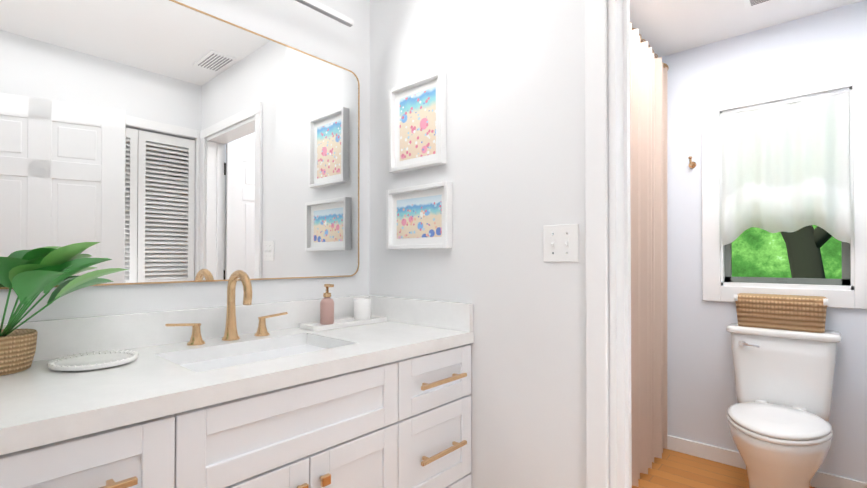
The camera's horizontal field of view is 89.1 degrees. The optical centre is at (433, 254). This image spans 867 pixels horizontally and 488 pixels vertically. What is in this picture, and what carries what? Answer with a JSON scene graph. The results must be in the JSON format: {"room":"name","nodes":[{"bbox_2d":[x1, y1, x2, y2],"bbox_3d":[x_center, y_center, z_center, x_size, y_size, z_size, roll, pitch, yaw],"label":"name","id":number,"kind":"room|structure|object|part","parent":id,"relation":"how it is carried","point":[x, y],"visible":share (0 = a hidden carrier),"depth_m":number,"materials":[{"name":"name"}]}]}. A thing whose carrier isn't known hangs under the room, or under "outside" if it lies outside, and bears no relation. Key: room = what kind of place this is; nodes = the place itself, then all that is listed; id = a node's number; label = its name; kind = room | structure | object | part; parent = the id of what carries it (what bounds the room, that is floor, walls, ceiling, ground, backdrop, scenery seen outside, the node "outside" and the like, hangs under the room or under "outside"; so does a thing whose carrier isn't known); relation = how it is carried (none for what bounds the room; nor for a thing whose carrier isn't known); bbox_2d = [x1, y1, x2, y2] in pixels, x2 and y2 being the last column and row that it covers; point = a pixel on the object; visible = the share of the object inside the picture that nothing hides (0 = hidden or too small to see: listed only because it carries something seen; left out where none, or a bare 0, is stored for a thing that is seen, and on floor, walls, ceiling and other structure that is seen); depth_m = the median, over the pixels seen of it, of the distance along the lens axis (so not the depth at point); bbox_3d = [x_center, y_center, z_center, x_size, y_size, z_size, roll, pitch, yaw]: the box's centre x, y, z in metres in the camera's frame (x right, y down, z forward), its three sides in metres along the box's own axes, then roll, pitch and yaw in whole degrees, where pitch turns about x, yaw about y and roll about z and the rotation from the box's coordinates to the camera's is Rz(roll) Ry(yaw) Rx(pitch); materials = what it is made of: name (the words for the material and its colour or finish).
{"room":"bathroom","nodes":[
{"label":"bathroom","id":0,"kind":"room"},
{"bbox_2d":[20,281,227,321],"bbox_3d":[-0.909,0.130,1.338,0.100,0.085,0.515,0,-1,42],"label":"wall","id":1,"kind":"structure","parent":0,"point":[90,301],"depth_m":1.29,"materials":[{"name":"white paint"}]},
{"bbox_2d":[0,295,367,361],"bbox_3d":[-0.720,0.223,1.455,0.020,0.100,1.328,0,-1,42],"label":"backsplash","id":2,"kind":"structure","parent":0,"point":[56,338],"depth_m":1.27,"materials":[{"name":"white stone"}]},
{"bbox_2d":[0,0,369,303],"bbox_3d":[-0.747,-0.486,1.519,0.111,1.320,1.285,0,-1,42],"label":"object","id":3,"kind":"object","parent":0,"point":[156,141],"depth_m":1.41,"materials":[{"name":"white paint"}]},
{"bbox_2d":[295,0,353,26],"bbox_3d":[-0.692,-0.937,1.432,0.113,0.124,1.000,0,-1,42],"label":"sconce","id":4,"kind":"object","parent":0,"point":[330,12],"visible":1,"depth_m":1.68,"materials":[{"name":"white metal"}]},
{"bbox_2d":[369,0,610,487],"bbox_3d":[0.467,-0.036,1.377,1.910,2.446,0.120,0,-1,42],"label":"wall","id":5,"kind":"structure","parent":0,"point":[512,169],"depth_m":1.49,"materials":[{"name":"white paint"}]},
{"bbox_2d":[389,70,445,173],"bbox_3d":[-0.069,-0.517,1.753,0.287,0.347,0.034,0,-1,42],"label":"framed picture","id":6,"kind":"object","parent":5,"relation":"attached to","point":[417,123],"visible":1,"depth_m":1.75,"materials":[{"name":"white"}]},
{"bbox_2d":[386,181,451,248],"bbox_3d":[-0.064,-0.148,1.745,0.333,0.247,0.034,0,-1,42],"label":"framed picture","id":7,"kind":"object","parent":5,"relation":"attached to","point":[419,217],"visible":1,"depth_m":1.74,"materials":[{"name":"white"}]},
{"bbox_2d":[368,295,472,329],"bbox_3d":[-0.072,0.226,1.754,0.552,0.100,0.020,0,-1,42],"label":"backsplash","id":8,"kind":"structure","parent":5,"relation":"attached to","point":[450,315],"depth_m":1.71,"materials":[{"name":"white stone"}]},
{"bbox_2d":[543,224,578,261],"bbox_3d":[0.388,-0.035,1.355,0.116,0.115,0.018,0,-1,42],"label":"switch plate","id":9,"kind":"object","parent":5,"relation":"attached to","point":[560,243],"visible":1,"depth_m":1.35,"materials":[{"name":"white plastic"}]},
{"bbox_2d":[585,0,631,487],"bbox_3d":[0.830,0.131,1.053,0.892,2.106,0.156,0,-1,42],"label":"door frame","id":10,"kind":"structure","parent":5,"relation":"attached to","point":[596,230],"depth_m":1.27,"materials":[{"name":"white wood"}]},
{"bbox_2d":[632,448,814,487],"bbox_3d":[0.317,1.206,0.743,2.710,0.050,4.680,0,-1,42],"label":"floor","id":11,"kind":"structure","parent":0,"point":[672,469],"depth_m":2.40,"materials":[{"name":"brown wood"}]},
{"bbox_2d":[0,338,473,487],"bbox_3d":[-0.503,0.748,1.257,0.600,0.874,1.328,0,-1,42],"label":"bathroom vanity","id":12,"kind":"object","parent":11,"relation":"on","point":[246,394],"depth_m":1.06,"materials":[{"name":"white paint"}]},
{"bbox_2d":[0,318,473,445],"bbox_3d":[-0.513,0.291,1.270,0.574,0.040,1.328,0,-1,42],"label":"countertop","id":13,"kind":"structure","parent":12,"relation":"on","point":[36,401],"depth_m":0.98,"materials":[{"name":"white stone"}]},
{"bbox_2d":[0,242,128,375],"bbox_3d":[-0.900,0.119,1.029,0.270,0.297,0.311,0,-1,42],"label":"potted plant","id":14,"kind":"object","parent":13,"relation":"on","point":[29,277],"visible":1,"depth_m":1.00,"materials":[{"name":"plant"}]},
{"bbox_2d":[47,350,138,370],"bbox_3d":[-0.833,0.260,1.084,0.180,0.018,0.180,0,-1,42],"label":"round dish","id":15,"kind":"object","parent":13,"relation":"on","point":[93,360],"visible":1,"depth_m":1.08,"materials":[{"name":"white ceramic"}]},
{"bbox_2d":[164,270,287,345],"bbox_3d":[-0.614,0.160,1.385,0.155,0.224,0.383,0,-1,42],"label":"faucet","id":16,"kind":"object","parent":13,"relation":"on","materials":[{"name":"gold metal"}]},
{"bbox_2d":[172,338,327,369],"bbox_3d":[-0.494,0.378,1.276,0.332,0.159,0.512,0,-1,42],"label":"sink","id":17,"kind":"object","parent":13,"relation":"in","point":[230,357],"depth_m":1.36,"materials":[{"name":"white ceramic"}]},
{"bbox_2d":[299,284,386,330],"bbox_3d":[-0.348,0.193,1.737,0.118,0.164,0.353,0,-1,42],"label":"tray","id":18,"kind":"object","parent":13,"relation":"on","point":[362,313],"visible":1,"depth_m":1.67,"materials":[{"name":"white ceramic"}]},
{"bbox_2d":[726,323,841,487],"bbox_3d":[1.637,0.784,2.092,0.456,0.816,0.698,0,-1,42],"label":"toilet","id":19,"kind":"object","parent":11,"relation":"on","point":[779,424],"visible":0.98,"depth_m":2.10,"materials":[{"name":"white ceramic"}]},
{"bbox_2d":[734,293,827,332],"bbox_3d":[1.789,0.294,2.276,0.373,0.166,0.180,0,-1,42],"label":"wicker basket","id":20,"kind":"object","parent":19,"relation":"on","point":[792,312],"visible":0.96,"depth_m":2.21,"materials":[{"name":"brown wicker"}]},
{"bbox_2d":[630,0,863,57],"bbox_3d":[0.317,-1.290,0.767,2.710,0.050,4.680,0,-1,42],"label":"ceiling","id":21,"kind":"structure","parent":0,"point":[666,27],"depth_m":2.32,"materials":[{"name":"white paint"}]},
{"bbox_2d":[743,0,773,8],"bbox_3d":[1.630,-1.246,2.088,0.260,0.010,0.140,0,-1,42],"label":"ceiling vent","id":22,"kind":"object","parent":21,"relation":"in","point":[749,3],"visible":1,"depth_m":2.17,"materials":[{"name":"white"}]},
{"bbox_2d":[659,0,866,482],"bbox_3d":[1.612,-0.023,2.667,2.110,2.446,0.100,0,-1,42],"label":"wall","id":23,"kind":"structure","parent":0,"point":[701,393],"depth_m":2.56,"materials":[{"name":"white paint"}]},
{"bbox_2d":[630,22,668,70],"bbox_3d":[0.908,-1.170,2.156,0.055,0.056,1.611,0,-1,42],"label":"curtain rod","id":24,"kind":"object","parent":23,"relation":"attached to","point":[655,56],"visible":0.15,"depth_m":2.53,"materials":[{"name":"gold metal"}]},
{"bbox_2d":[630,23,666,486],"bbox_3d":[1.127,0.012,2.391,0.110,2.300,0.920,0,-1,42],"label":"shower curtain","id":25,"kind":"object","parent":24,"relation":"hanging from","point":[648,136],"visible":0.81,"depth_m":2.36,"materials":[{"name":"beige fabric"}]},
{"bbox_2d":[688,156,695,167],"bbox_3d":[1.537,-0.550,2.625,0.040,0.060,0.070,0,-1,42],"label":"hook","id":26,"kind":"object","parent":23,"relation":"attached to","point":[692,164],"visible":1,"depth_m":2.63,"materials":[{"name":"gold metal"}]},
{"bbox_2d":[665,435,866,487],"bbox_3d":[1.573,1.157,2.611,1.910,0.085,0.017,0,-1,42],"label":"baseboard","id":27,"kind":"structure","parent":23,"relation":"attached to","point":[819,479],"depth_m":2.50,"materials":[{"name":"white wood"}]},
{"bbox_2d":[701,65,866,308],"bbox_3d":[1.893,-0.328,2.391,0.740,1.190,0.095,0,-1,42],"label":"window","id":28,"kind":"structure","parent":23,"relation":"in","point":[716,286],"depth_m":2.34,"materials":[{"name":"white wood"}]},
{"bbox_2d":[721,90,850,244],"bbox_3d":[1.846,-0.437,2.339,0.536,0.765,0.086,0,-1,42],"label":"window curtain","id":29,"kind":"object","parent":28,"relation":"attached to","point":[786,166],"visible":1,"depth_m":2.34,"materials":[{"name":"white fabric"}]},
{"bbox_3d":[1.910,-0.332,2.411,0.536,0.978,0.042,0,-1,42],"label":"window sash","id":30,"kind":"part","parent":28,"relation":"part of","materials":[{"name":"clear glass"}]},
{"label":"outside","id":31,"kind":"structure","parent":0,"visible":0},
{"bbox_2d":[732,225,841,278],"bbox_3d":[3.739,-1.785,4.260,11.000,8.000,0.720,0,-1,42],"label":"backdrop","id":32,"kind":"structure","parent":31,"point":[812,251],"depth_m":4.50,"materials":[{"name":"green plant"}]}
]}

